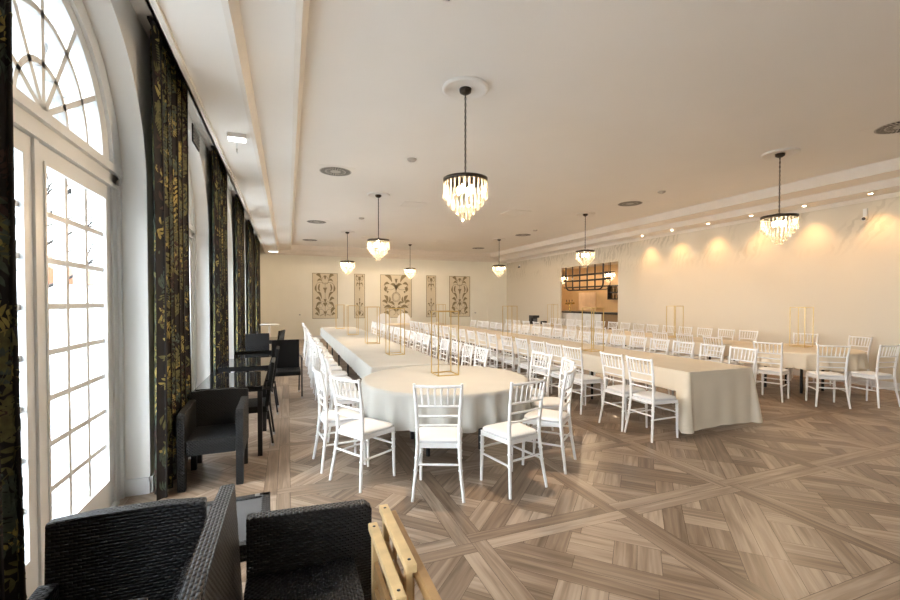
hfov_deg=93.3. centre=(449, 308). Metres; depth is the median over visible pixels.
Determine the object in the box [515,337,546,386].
banquet chair
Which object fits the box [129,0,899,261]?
ceiling
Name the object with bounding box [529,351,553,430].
banquet chair
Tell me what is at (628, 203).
ceiling vent
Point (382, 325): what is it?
banquet chair
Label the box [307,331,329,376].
banquet chair
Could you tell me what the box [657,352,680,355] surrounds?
seat cushion
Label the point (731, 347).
banquet chair
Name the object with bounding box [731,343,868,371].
tablecloth
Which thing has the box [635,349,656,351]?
seat cushion
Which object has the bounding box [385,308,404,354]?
stand
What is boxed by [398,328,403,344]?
banquet chair
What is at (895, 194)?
trim
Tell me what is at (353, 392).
seat cushion
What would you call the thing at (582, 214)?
chandelier
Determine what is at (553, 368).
seat cushion
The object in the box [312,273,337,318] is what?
panel
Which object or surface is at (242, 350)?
glass table
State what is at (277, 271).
wall
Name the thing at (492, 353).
seat cushion
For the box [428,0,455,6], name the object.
ceiling vent
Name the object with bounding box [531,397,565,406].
seat cushion
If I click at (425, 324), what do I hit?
banquet chair
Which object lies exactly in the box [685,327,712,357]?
banquet chair
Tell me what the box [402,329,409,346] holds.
banquet chair
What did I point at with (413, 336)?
banquet chair
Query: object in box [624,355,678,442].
banquet chair
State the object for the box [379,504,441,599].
folding chair
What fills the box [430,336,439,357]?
banquet chair
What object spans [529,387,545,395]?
seat cushion
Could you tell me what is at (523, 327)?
banquet chair
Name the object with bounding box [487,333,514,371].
banquet chair
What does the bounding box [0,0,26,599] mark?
curtain
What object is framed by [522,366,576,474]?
banquet chair
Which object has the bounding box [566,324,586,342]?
banquet chair
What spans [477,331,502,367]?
banquet chair
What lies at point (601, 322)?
banquet chair
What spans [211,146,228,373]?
curtain
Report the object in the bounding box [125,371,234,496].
baseboard
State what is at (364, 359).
tablecloth
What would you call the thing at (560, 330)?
banquet chair
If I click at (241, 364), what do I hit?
glass table
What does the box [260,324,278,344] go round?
bistro table
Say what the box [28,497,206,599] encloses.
wicker armchair
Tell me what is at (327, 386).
banquet chair
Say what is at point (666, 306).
stand
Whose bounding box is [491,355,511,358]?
seat cushion
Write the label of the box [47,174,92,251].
tree
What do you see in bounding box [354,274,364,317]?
panel
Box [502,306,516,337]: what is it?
stand
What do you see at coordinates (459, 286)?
panel
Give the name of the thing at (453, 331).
banquet chair
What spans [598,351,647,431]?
banquet chair
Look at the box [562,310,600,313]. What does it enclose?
countertop
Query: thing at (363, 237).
ceiling vent
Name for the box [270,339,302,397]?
armchair
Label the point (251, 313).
curtain
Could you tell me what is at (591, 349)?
stand
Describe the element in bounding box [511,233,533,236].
ceiling vent
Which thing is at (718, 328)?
banquet chair
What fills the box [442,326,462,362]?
banquet chair
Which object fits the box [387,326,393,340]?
banquet chair
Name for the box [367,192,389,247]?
chandelier
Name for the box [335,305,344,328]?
stand
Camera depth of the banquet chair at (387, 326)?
11.63 m
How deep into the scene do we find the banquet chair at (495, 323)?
13.33 m
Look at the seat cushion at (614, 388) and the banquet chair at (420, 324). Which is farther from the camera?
the banquet chair at (420, 324)
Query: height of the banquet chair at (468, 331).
0.950 m
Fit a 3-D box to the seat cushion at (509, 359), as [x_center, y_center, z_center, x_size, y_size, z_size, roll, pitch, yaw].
[1.276,0.987,8.130,0.375,0.038,0.386,0,1,-23]
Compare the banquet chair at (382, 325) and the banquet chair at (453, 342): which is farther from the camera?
the banquet chair at (382, 325)
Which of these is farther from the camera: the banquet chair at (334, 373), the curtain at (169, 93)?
the banquet chair at (334, 373)
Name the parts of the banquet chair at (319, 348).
leg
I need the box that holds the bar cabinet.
[600,312,617,343]
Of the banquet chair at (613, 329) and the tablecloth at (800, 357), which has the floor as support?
the banquet chair at (613, 329)
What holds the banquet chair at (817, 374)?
on the floor
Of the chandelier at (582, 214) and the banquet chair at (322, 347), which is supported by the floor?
the banquet chair at (322, 347)
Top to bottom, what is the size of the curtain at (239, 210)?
3.795 m
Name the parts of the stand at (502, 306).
post, post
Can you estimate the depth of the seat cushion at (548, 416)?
4.11 m
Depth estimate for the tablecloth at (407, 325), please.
15.46 m
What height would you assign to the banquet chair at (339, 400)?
0.950 m
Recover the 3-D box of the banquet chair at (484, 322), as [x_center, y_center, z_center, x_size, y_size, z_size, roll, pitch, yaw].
[0.993,0.888,13.707,0.463,0.950,0.433,0,1,-22]
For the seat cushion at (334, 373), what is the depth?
6.51 m
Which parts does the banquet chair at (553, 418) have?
leg, leg, seat, leg, backrest, leg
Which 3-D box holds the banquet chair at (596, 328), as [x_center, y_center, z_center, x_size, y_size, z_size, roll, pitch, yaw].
[3.964,0.939,10.787,0.463,0.950,0.433,0,1,-23]
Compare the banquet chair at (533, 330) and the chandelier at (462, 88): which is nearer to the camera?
the chandelier at (462, 88)
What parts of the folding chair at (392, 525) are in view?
leg, cross leg, rail, leg, cross leg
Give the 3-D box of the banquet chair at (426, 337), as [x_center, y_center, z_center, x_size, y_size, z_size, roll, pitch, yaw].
[-0.632,0.983,8.264,0.463,0.950,0.433,0,1,-18]
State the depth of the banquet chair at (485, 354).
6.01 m
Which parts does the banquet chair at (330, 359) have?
leg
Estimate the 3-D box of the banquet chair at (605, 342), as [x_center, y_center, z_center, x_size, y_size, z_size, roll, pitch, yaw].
[2.928,0.976,8.687,0.463,0.950,0.433,0,1,-20]
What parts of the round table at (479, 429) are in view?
leg, leg, leg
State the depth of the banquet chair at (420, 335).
8.82 m
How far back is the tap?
17.31 m
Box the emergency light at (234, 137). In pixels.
[227,132,246,151]
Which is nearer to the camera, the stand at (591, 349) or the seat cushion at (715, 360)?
the stand at (591, 349)
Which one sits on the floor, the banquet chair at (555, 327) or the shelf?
the banquet chair at (555, 327)
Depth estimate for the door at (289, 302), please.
17.60 m
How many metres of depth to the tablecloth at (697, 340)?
10.01 m
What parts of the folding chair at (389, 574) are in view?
leg, seat rail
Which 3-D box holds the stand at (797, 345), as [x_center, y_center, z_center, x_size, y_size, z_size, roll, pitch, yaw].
[6.541,0.344,7.911,0.255,0.735,0.255,0,1,-21]
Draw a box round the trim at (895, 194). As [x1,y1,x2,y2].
[267,192,899,263]
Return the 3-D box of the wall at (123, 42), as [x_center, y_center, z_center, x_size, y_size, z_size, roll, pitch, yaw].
[-3.673,-0.438,6.191,0.280,3.860,23.400,0,1,-21]
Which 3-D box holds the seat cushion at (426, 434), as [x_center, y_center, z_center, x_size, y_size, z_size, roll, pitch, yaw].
[-0.088,1.066,3.611,0.386,0.038,0.375,0,1,2]
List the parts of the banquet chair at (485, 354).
leg, backrest, leg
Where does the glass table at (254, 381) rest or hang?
on the floor
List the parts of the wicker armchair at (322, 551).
backrest, seat, armrest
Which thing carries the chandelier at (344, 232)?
hanging from the ceiling at (587, 105)
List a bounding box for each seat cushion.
[320,361,337,366]
[320,366,341,370]
[321,408,359,421]
[324,376,351,383]
[328,371,347,376]
[329,383,356,391]
[337,391,358,400]
[340,417,392,434]
[419,426,461,442]
[482,352,501,355]
[483,421,535,438]
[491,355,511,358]
[505,358,526,361]
[520,362,544,366]
[524,408,567,422]
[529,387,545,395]
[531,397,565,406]
[535,366,560,370]
[551,370,580,376]
[574,374,601,380]
[606,384,645,392]
[633,391,676,400]
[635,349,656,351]
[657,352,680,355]
[680,355,704,358]
[707,359,736,363]
[757,367,788,372]
[807,371,843,376]
[851,371,892,376]
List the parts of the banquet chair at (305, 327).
leg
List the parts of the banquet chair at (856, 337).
leg, backrest, leg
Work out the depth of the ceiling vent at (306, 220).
11.84 m
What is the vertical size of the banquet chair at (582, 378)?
0.950 m
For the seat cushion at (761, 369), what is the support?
on the banquet chair at (763, 370)
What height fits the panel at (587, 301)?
0.850 m
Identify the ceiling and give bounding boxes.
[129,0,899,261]
[562,262,617,269]
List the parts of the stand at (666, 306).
post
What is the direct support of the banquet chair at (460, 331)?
on the floor
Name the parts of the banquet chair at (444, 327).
leg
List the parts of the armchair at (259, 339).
backrest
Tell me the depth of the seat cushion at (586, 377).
6.15 m
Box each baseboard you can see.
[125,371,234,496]
[506,330,899,390]
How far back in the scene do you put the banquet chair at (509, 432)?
3.61 m
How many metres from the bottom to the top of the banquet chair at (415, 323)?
0.950 m
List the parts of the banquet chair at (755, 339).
backrest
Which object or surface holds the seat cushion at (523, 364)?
on the banquet chair at (526, 365)
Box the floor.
[118,338,899,599]
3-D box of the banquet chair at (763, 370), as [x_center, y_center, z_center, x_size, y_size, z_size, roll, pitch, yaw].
[5.263,1.006,6.962,0.463,0.950,0.433,-1,1,-38]
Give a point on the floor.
(802, 502)
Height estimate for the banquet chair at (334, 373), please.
0.950 m
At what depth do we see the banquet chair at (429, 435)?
3.41 m
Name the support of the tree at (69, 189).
on the ground
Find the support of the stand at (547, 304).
on the tablecloth at (697, 340)
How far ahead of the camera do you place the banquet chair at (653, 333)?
9.01 m
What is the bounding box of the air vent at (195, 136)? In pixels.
[192,123,199,151]
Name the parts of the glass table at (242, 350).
glass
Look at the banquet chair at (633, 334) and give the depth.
9.58 m
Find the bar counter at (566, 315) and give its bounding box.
[562,310,600,342]
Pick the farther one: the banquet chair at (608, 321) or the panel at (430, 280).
the panel at (430, 280)
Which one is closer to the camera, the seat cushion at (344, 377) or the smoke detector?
the seat cushion at (344, 377)
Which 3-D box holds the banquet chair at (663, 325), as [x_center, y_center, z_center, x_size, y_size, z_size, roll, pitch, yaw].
[5.713,0.929,11.374,0.463,0.950,0.433,0,1,-21]
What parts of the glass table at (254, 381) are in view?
leg, glass, leg, leg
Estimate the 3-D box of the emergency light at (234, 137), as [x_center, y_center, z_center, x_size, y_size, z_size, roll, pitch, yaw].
[-2.484,-1.922,4.959,0.200,0.210,0.120,0,1,-21]
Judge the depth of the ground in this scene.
6.82 m
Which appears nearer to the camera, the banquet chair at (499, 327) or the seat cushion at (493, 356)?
the seat cushion at (493, 356)
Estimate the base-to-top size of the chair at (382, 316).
1.120 m
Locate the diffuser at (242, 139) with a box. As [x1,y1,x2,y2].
[228,136,245,142]
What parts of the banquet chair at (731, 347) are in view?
leg, backrest, leg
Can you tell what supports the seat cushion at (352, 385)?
on the banquet chair at (327, 386)
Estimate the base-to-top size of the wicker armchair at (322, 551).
0.820 m
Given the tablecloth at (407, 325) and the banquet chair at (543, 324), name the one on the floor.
the banquet chair at (543, 324)
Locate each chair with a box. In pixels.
[302,324,319,359]
[305,327,322,365]
[306,328,325,366]
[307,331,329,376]
[309,333,332,377]
[309,335,333,386]
[311,337,337,392]
[312,366,365,473]
[313,339,341,399]
[316,343,347,405]
[318,346,352,409]
[320,350,357,429]
[324,355,358,442]
[329,374,395,492]
[368,522,408,599]
[373,322,377,334]
[377,313,390,323]
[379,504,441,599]
[380,324,384,337]
[383,325,388,338]
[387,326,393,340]
[393,327,399,342]
[397,313,411,341]
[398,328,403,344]
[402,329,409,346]
[409,320,424,347]
[409,330,415,349]
[411,383,464,502]
[414,321,429,350]
[415,332,423,351]
[419,322,435,352]
[422,334,430,354]
[423,323,439,352]
[429,324,443,356]
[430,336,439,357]
[435,325,454,359]
[439,338,449,361]
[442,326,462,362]
[449,327,468,364]
[451,340,461,364]
[459,329,480,365]
[461,343,473,365]
[467,330,490,366]
[472,321,489,350]
[473,346,488,366]
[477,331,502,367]
[480,377,547,499]
[484,322,496,347]
[485,322,502,352]
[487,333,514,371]
[493,323,511,354]
[500,335,529,373]
[501,324,520,357]
[509,325,529,360]
[513,320,526,334]
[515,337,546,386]
[522,321,537,335]
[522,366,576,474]
[525,326,540,360]
[527,357,574,448]
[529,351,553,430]
[530,340,563,392]
[533,322,548,336]
[538,328,562,364]
[541,327,551,365]
[542,322,559,338]
[546,342,583,404]
[554,324,572,340]
[558,329,575,367]
[562,345,602,414]
[563,331,590,366]
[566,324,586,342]
[578,332,608,379]
[579,325,600,344]
[587,321,604,341]
[594,327,617,346]
[594,334,625,385]
[598,321,617,344]
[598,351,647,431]
[612,328,635,349]
[612,336,646,389]
[615,322,629,346]
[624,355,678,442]
[626,323,644,348]
[631,329,656,352]
[632,338,669,394]
[636,324,658,351]
[651,325,673,351]
[652,331,681,355]
[655,340,694,403]
[668,326,692,354]
[676,333,707,359]
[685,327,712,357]
[699,343,725,362]
[703,335,737,364]
[707,328,734,360]
[727,330,757,373]
[728,346,757,375]
[753,341,789,402]
[790,332,818,381]
[805,344,850,408]
[829,335,872,388]
[848,344,899,407]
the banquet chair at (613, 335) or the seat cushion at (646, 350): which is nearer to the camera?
the banquet chair at (613, 335)
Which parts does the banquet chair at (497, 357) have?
leg, leg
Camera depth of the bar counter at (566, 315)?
16.31 m
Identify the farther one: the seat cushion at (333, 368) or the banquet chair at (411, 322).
the banquet chair at (411, 322)
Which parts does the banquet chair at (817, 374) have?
leg, leg, seat, leg, backrest, leg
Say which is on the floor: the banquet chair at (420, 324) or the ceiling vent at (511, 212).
the banquet chair at (420, 324)
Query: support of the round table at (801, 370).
on the floor
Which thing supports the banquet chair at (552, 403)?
on the floor
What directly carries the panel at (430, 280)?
attached to the wall at (277, 271)
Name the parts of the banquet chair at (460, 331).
leg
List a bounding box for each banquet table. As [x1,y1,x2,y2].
[327,343,361,380]
[430,334,592,398]
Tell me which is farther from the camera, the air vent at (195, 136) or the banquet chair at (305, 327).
the banquet chair at (305, 327)
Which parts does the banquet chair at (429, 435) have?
leg, leg, backrest, seat, leg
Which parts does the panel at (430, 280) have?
frame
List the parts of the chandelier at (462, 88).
chain, ring frame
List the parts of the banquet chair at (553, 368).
leg, backrest, seat, leg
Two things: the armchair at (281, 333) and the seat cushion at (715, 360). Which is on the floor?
the armchair at (281, 333)
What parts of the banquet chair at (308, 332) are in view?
leg, leg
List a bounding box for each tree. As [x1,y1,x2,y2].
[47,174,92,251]
[47,181,93,286]
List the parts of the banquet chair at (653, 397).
leg, backrest, leg, seat, leg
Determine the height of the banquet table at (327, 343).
0.744 m
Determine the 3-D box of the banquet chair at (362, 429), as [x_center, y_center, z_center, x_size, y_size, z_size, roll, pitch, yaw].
[-0.785,1.061,3.824,0.433,0.950,0.463,1,1,38]
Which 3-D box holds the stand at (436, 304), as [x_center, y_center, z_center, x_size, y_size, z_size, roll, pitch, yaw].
[-0.310,0.228,14.553,0.255,0.735,0.255,0,1,-21]
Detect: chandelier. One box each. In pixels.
[340,231,354,265]
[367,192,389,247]
[404,243,415,271]
[442,76,487,195]
[492,238,505,269]
[575,212,594,256]
[760,147,800,227]
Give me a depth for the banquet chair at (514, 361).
8.02 m
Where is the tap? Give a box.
[565,300,574,310]
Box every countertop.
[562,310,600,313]
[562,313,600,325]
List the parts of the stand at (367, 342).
post, post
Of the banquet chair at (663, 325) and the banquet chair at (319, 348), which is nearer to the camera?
the banquet chair at (319, 348)
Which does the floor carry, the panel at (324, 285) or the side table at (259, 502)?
the side table at (259, 502)
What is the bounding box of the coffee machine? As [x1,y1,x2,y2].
[529,315,538,323]
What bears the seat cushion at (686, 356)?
on the banquet chair at (684, 335)
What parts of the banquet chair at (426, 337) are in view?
leg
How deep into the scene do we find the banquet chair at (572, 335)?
9.64 m
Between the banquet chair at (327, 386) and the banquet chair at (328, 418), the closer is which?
the banquet chair at (328, 418)
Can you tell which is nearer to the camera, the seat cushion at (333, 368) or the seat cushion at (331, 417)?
the seat cushion at (331, 417)
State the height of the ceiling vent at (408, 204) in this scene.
0.016 m
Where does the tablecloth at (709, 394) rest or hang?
on the banquet table at (430, 334)
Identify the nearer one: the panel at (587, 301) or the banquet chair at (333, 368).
the banquet chair at (333, 368)
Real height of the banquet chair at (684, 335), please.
0.950 m
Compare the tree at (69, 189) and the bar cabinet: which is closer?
the tree at (69, 189)
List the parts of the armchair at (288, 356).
backrest, seat, leg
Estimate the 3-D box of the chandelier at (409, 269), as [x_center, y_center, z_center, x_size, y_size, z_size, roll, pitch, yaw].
[-1.558,-1.822,16.610,0.480,1.374,0.480,-1,1,-34]
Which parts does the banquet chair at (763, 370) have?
leg, leg, backrest, seat, leg, leg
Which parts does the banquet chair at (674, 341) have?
backrest, leg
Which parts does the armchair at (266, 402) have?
seat, leg, backrest, leg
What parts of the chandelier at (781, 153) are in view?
ring frame, chain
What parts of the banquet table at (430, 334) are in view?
leg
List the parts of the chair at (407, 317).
backrest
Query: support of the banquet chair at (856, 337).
on the floor
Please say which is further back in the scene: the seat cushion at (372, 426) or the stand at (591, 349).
the stand at (591, 349)
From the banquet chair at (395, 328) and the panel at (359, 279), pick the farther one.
the panel at (359, 279)
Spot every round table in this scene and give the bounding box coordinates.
[410,428,481,456]
[764,366,824,393]
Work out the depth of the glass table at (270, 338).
9.58 m
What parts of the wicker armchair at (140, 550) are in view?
armrest, armrest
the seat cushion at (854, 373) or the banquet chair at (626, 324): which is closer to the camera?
the seat cushion at (854, 373)
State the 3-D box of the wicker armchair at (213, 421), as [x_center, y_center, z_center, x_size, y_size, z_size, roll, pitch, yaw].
[-2.142,1.159,3.891,0.500,0.746,0.589,0,1,-21]
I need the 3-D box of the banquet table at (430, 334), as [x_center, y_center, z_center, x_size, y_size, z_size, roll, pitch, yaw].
[1.488,1.051,10.168,1.100,0.744,10.500,0,1,-21]
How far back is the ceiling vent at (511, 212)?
10.63 m
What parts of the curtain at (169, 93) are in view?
rail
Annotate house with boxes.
[48,255,94,335]
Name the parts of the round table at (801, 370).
leg, leg, leg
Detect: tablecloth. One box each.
[320,327,448,378]
[358,365,531,432]
[371,323,443,340]
[424,325,762,433]
[511,323,751,356]
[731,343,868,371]
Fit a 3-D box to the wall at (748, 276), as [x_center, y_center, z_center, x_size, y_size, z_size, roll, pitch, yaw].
[7.024,-0.529,10.275,0.060,3.900,23.800,0,1,-21]
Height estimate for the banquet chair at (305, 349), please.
0.950 m
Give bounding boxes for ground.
[49,333,96,502]
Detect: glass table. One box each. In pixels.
[194,371,266,462]
[217,357,270,418]
[235,345,271,391]
[247,337,276,371]
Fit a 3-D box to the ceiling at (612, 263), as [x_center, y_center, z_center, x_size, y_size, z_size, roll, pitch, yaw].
[5.938,-1.958,17.650,3.190,0.100,8.600,0,1,-21]
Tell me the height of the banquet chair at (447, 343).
0.950 m
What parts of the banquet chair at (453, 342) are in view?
leg, leg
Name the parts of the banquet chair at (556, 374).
leg, backrest, leg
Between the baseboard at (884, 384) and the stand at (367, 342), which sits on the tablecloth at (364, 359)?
the stand at (367, 342)
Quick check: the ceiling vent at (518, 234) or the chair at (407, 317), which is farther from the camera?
the chair at (407, 317)
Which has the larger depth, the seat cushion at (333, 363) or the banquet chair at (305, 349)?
the banquet chair at (305, 349)
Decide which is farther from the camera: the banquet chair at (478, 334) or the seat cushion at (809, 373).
the banquet chair at (478, 334)
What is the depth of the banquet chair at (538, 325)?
13.45 m
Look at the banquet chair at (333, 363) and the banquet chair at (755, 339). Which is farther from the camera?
the banquet chair at (755, 339)
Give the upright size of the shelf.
0.630 m
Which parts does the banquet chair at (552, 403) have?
seat, leg, backrest, leg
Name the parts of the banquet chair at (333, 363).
leg, leg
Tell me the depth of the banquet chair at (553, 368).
7.02 m
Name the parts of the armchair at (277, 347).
leg, backrest, leg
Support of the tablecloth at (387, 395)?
on the round table at (479, 429)
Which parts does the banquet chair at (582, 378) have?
leg, backrest, leg, leg, seat, leg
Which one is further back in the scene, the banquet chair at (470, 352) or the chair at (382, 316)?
the chair at (382, 316)
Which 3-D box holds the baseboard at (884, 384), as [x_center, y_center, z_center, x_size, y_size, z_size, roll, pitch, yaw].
[6.988,1.353,10.294,0.018,0.135,23.400,0,1,-21]
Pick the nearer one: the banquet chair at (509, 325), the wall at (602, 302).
the banquet chair at (509, 325)
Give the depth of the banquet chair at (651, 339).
7.36 m
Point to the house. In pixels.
(50, 267)
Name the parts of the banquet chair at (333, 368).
leg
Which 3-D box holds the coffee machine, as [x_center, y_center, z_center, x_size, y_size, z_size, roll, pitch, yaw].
[3.107,0.415,15.700,0.260,0.320,0.300,0,1,-21]
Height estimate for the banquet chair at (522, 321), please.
0.950 m
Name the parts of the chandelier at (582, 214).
ring frame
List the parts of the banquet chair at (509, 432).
leg, seat, leg, leg, backrest, leg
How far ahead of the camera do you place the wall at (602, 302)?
19.85 m
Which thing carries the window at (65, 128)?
in the wall at (123, 42)
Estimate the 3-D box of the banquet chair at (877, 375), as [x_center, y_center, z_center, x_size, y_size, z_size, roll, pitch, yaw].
[6.559,1.013,6.569,0.433,0.950,0.463,0,1,-11]
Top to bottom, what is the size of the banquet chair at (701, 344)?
0.950 m
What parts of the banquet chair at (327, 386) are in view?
leg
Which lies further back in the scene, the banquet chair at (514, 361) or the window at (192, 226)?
the banquet chair at (514, 361)
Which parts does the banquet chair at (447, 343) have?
leg, leg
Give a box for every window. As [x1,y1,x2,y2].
[12,0,124,599]
[188,166,196,390]
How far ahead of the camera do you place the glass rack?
16.22 m
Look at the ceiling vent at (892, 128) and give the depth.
5.52 m
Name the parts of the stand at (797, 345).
post, post, post, post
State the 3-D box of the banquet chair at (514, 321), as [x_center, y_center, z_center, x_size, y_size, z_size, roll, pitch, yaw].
[2.470,0.871,14.714,0.463,0.950,0.433,0,1,-23]
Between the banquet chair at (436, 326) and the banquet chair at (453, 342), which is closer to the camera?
the banquet chair at (453, 342)
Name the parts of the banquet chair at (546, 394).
leg, backrest, leg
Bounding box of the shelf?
[607,285,617,299]
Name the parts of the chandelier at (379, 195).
ring frame, chain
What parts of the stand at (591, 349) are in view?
post, post, post, post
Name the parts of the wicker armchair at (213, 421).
armrest, leg, seat, backrest, armrest, leg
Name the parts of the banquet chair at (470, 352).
leg, leg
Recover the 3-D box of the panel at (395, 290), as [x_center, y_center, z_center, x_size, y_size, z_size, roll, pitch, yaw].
[-2.429,-0.553,19.178,1.440,1.936,0.023,0,1,-21]
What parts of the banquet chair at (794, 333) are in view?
leg, backrest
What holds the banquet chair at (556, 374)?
on the floor
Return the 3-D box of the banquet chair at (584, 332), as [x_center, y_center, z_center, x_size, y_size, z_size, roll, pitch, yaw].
[2.733,0.968,9.141,0.463,0.950,0.433,0,1,-19]
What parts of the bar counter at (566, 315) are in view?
panel, panel, panel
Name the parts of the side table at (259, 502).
glass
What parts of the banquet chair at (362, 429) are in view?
leg, backrest, leg, seat, leg, leg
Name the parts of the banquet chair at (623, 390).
leg, backrest, seat, leg, leg, leg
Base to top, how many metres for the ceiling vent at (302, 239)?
0.006 m
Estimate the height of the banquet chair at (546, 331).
0.950 m
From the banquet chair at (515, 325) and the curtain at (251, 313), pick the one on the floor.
the banquet chair at (515, 325)
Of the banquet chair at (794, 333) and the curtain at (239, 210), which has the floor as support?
the banquet chair at (794, 333)
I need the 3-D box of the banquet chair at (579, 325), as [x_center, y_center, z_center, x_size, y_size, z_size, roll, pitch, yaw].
[3.753,0.929,11.344,0.463,0.950,0.433,0,1,-21]
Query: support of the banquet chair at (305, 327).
on the floor
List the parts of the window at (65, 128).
fanlight pane, sash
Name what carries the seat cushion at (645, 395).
on the banquet chair at (653, 397)
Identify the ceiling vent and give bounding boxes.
[301,238,318,241]
[305,219,327,223]
[316,164,355,177]
[360,236,379,238]
[398,201,428,208]
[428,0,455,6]
[500,209,531,215]
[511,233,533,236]
[611,199,648,206]
[859,119,899,137]
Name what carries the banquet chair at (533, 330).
on the floor
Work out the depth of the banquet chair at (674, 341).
6.90 m
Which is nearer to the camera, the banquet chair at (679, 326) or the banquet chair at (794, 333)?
the banquet chair at (794, 333)
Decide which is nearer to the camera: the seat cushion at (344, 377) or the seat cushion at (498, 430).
the seat cushion at (498, 430)
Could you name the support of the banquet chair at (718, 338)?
on the floor
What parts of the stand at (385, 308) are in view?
post, post, post, post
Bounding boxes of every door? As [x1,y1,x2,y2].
[276,289,303,339]
[471,291,488,329]
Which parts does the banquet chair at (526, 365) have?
leg, backrest, leg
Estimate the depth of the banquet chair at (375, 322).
13.14 m
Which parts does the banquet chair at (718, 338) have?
leg, backrest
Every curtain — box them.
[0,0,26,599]
[147,16,191,500]
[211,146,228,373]
[235,194,245,358]
[247,220,254,333]
[255,235,260,333]
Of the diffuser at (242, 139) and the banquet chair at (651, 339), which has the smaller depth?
the diffuser at (242, 139)
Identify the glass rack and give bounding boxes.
[564,262,610,290]
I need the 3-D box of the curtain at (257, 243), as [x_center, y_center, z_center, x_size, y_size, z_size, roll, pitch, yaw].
[-6.734,-0.573,14.901,0.122,3.795,1.161,0,1,-21]
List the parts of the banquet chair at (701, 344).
leg, leg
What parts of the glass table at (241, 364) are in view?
glass, leg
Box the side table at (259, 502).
[207,492,269,562]
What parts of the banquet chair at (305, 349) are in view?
leg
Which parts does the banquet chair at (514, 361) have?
leg, backrest, leg, seat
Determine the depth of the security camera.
7.99 m
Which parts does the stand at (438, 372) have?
post, post, post, post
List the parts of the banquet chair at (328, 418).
leg, backrest, leg, seat, leg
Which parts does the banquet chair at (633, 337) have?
backrest, leg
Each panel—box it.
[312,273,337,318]
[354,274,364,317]
[380,274,411,317]
[426,275,435,316]
[449,276,469,316]
[579,292,595,310]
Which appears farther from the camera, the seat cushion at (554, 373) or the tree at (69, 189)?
the tree at (69, 189)
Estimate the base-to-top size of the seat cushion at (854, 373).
0.038 m
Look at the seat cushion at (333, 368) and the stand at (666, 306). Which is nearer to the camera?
the seat cushion at (333, 368)
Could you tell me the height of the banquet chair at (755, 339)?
0.950 m
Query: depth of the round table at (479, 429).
4.58 m
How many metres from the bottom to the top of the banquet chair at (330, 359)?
0.950 m
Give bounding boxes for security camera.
[861,208,867,220]
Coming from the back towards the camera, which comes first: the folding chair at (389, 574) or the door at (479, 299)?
the door at (479, 299)
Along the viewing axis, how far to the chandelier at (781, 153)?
6.36 m
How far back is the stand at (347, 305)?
10.66 m
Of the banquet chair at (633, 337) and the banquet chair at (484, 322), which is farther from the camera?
the banquet chair at (484, 322)
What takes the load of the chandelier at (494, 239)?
hanging from the ceiling at (587, 105)
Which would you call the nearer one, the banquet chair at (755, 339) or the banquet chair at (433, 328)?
the banquet chair at (755, 339)
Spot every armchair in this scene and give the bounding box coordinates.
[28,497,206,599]
[176,388,248,492]
[178,484,371,599]
[234,346,279,414]
[244,333,269,371]
[249,357,275,445]
[253,330,284,371]
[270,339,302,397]
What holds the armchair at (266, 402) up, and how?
on the floor
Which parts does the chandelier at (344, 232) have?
ring frame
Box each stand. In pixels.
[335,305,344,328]
[347,305,358,334]
[365,307,379,343]
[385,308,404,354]
[431,311,458,376]
[436,304,445,325]
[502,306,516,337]
[547,304,557,325]
[582,308,603,351]
[666,306,683,337]
[789,307,813,347]
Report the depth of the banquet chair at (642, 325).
12.40 m
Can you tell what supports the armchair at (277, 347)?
on the floor
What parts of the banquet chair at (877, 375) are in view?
leg, leg, seat, leg, backrest, leg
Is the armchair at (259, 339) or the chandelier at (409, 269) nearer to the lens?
the armchair at (259, 339)
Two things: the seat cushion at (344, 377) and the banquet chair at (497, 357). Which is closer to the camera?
the seat cushion at (344, 377)
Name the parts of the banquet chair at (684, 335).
backrest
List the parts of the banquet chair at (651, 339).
backrest, leg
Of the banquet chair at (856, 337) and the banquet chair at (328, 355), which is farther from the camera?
the banquet chair at (328, 355)
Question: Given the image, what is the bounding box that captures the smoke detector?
[407,157,416,161]
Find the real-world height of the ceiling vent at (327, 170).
0.006 m
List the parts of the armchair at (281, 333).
backrest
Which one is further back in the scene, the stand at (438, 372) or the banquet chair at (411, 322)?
the banquet chair at (411, 322)
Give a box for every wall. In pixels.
[82,0,255,479]
[260,246,506,339]
[507,196,899,382]
[562,264,617,311]
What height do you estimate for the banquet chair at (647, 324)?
0.950 m
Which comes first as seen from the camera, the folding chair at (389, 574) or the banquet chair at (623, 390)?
the folding chair at (389, 574)

